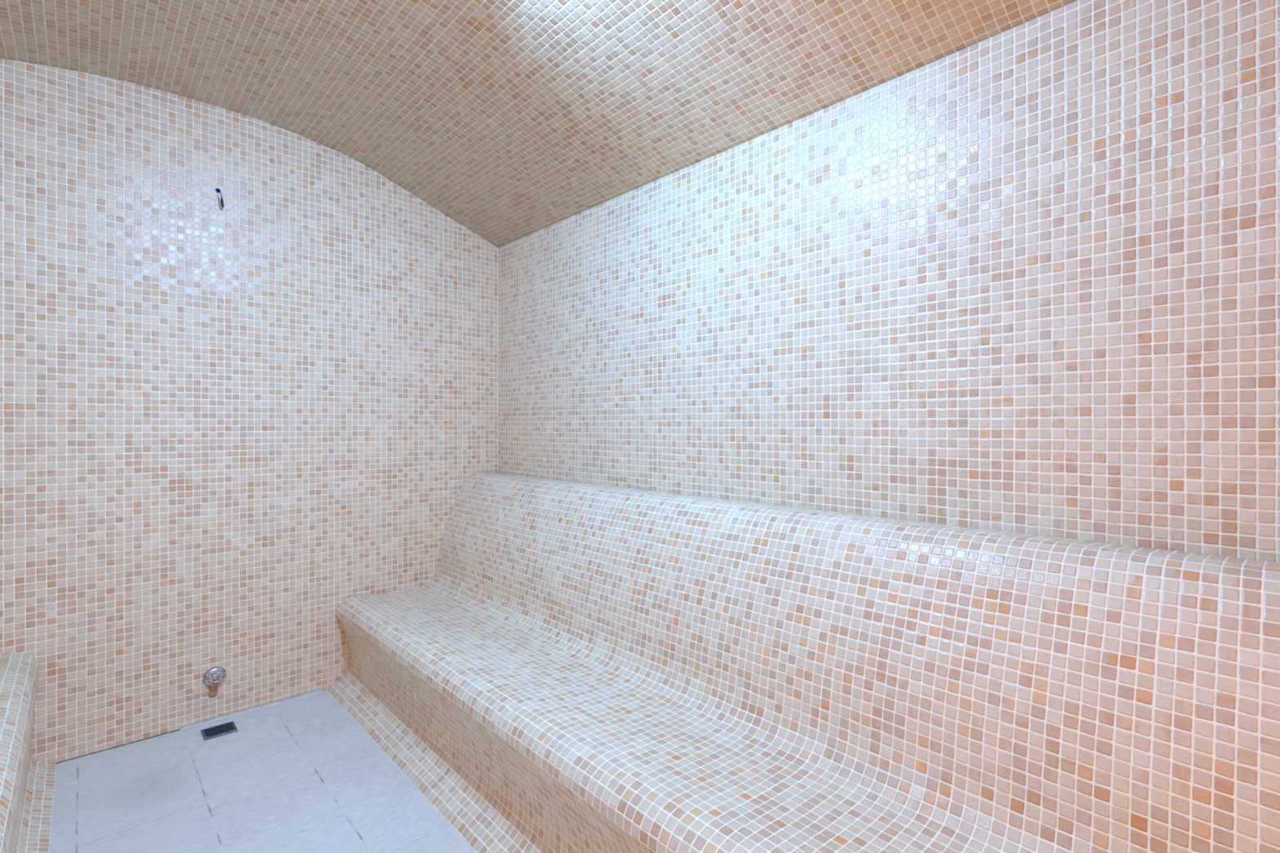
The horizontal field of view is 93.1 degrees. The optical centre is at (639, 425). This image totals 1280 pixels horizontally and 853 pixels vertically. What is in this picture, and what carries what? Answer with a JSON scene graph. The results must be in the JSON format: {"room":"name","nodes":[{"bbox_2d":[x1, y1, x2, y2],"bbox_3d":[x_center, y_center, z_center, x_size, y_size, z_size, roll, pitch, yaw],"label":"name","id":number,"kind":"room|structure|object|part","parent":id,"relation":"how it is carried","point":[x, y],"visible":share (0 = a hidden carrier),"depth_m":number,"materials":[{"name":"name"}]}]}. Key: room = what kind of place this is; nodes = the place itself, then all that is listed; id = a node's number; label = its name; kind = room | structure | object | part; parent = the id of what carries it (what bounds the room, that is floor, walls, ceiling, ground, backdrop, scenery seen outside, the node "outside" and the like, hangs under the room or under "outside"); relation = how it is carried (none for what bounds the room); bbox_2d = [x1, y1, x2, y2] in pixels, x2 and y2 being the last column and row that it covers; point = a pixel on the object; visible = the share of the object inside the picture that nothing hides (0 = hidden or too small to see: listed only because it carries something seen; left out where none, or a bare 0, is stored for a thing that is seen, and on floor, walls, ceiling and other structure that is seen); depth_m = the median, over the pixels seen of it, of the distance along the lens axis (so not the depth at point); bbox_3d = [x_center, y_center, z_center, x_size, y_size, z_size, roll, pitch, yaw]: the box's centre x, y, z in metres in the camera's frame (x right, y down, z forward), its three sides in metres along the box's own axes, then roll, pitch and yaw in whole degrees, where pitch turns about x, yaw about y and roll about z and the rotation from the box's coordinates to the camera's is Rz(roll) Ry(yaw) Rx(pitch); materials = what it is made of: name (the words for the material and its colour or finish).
{"room":"spa","nodes":[
{"label":"spa","id":0,"kind":"room"},
{"bbox_2d":[0,58,497,764],"bbox_3d":[-1.801,-0.039,2.479,2.660,2.578,0.120,0,0,-43],"label":"wall","id":1,"kind":"structure","parent":0,"point":[228,428],"depth_m":2.45,"materials":[{"name":"tile"}]},
{"bbox_2d":[55,729,179,764],"bbox_3d":[-1.940,1.199,2.269,0.355,0.006,0.006,0,0,-43],"label":"trim","id":2,"kind":"structure","parent":1,"relation":"attached to","point":[176,730],"depth_m":2.25,"materials":[{"name":"beige tile"}]},
{"bbox_2d":[202,666,226,697],"bbox_3d":[-1.717,1.043,2.453,0.080,0.121,0.032,0,0,-43],"label":"outlet","id":3,"kind":"object","parent":1,"relation":"attached to","point":[214,677],"visible":1,"depth_m":2.45,"materials":[{"name":"silver metal"}]},
{"bbox_2d":[211,185,226,209],"bbox_3d":[-1.712,-0.927,2.471,0.053,0.099,0.013,0,0,-43],"label":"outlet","id":4,"kind":"object","parent":1,"relation":"attached to","point":[218,192],"visible":1,"depth_m":2.47,"materials":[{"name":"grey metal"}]},
{"bbox_2d":[179,688,324,731],"bbox_3d":[-1.614,1.194,2.557,0.520,0.012,0.018,0,0,-43],"label":"trim","id":5,"kind":"structure","parent":1,"relation":"attached to","point":[320,691],"depth_m":2.54,"materials":[{"name":"white tile"}]},
{"bbox_2d":[48,689,476,852],"bbox_3d":[-0.492,1.250,1.054,2.900,0.100,3.990,0,0,-43],"label":"floor","id":6,"kind":"structure","parent":0,"point":[301,775],"depth_m":1.96,"materials":[{"name":"tile"}]},
{"bbox_2d":[0,652,56,852],"bbox_3d":[-1.136,0.721,0.463,0.909,0.957,3.748,0,0,-43],"label":"tiled bench","id":7,"kind":"object","parent":6,"relation":"on","point":[27,785],"visible":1,"depth_m":1.75,"materials":[{"name":"tile"}]},
{"bbox_3d":[-1.022,0.808,0.567,0.515,0.078,3.748,0,0,-43],"label":"seat","id":8,"kind":"part","parent":7,"relation":"part of","materials":[{"name":"tile"}]},
{"bbox_2d":[200,720,237,741],"bbox_3d":[-1.649,1.197,2.378,0.108,0.007,0.098,0,0,-43],"label":"floor drain","id":9,"kind":"object","parent":6,"relation":"on","point":[218,731],"visible":1,"depth_m":2.37,"materials":[{"name":"metal"}]},
{"bbox_2d":[327,472,1279,852],"bbox_3d":[0.168,0.727,1.661,0.865,0.946,3.748,0,0,-43],"label":"tiled bench","id":10,"kind":"object","parent":6,"relation":"on","point":[580,667],"visible":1,"depth_m":1.43,"materials":[{"name":"tile"}]},
{"bbox_3d":[0.062,0.799,1.563,0.492,0.097,3.748,0,0,-43],"label":"seat","id":11,"kind":"part","parent":10,"relation":"part of","materials":[{"name":"tile"}]},
{"bbox_2d":[0,0,1077,247],"bbox_3d":[-0.492,-1.187,1.054,2.660,0.423,3.990,0,0,-43],"label":"ceiling","id":12,"kind":"structure","parent":0,"point":[513,120],"depth_m":2.01,"materials":[{"name":"tile"}]},
{"bbox_2d":[497,0,1279,562],"bbox_3d":[0.532,0.115,1.994,0.120,2.270,3.990,0,0,-43],"label":"wall","id":13,"kind":"structure","parent":0,"point":[1024,277],"depth_m":1.56,"materials":[{"name":"tile"}]}
]}

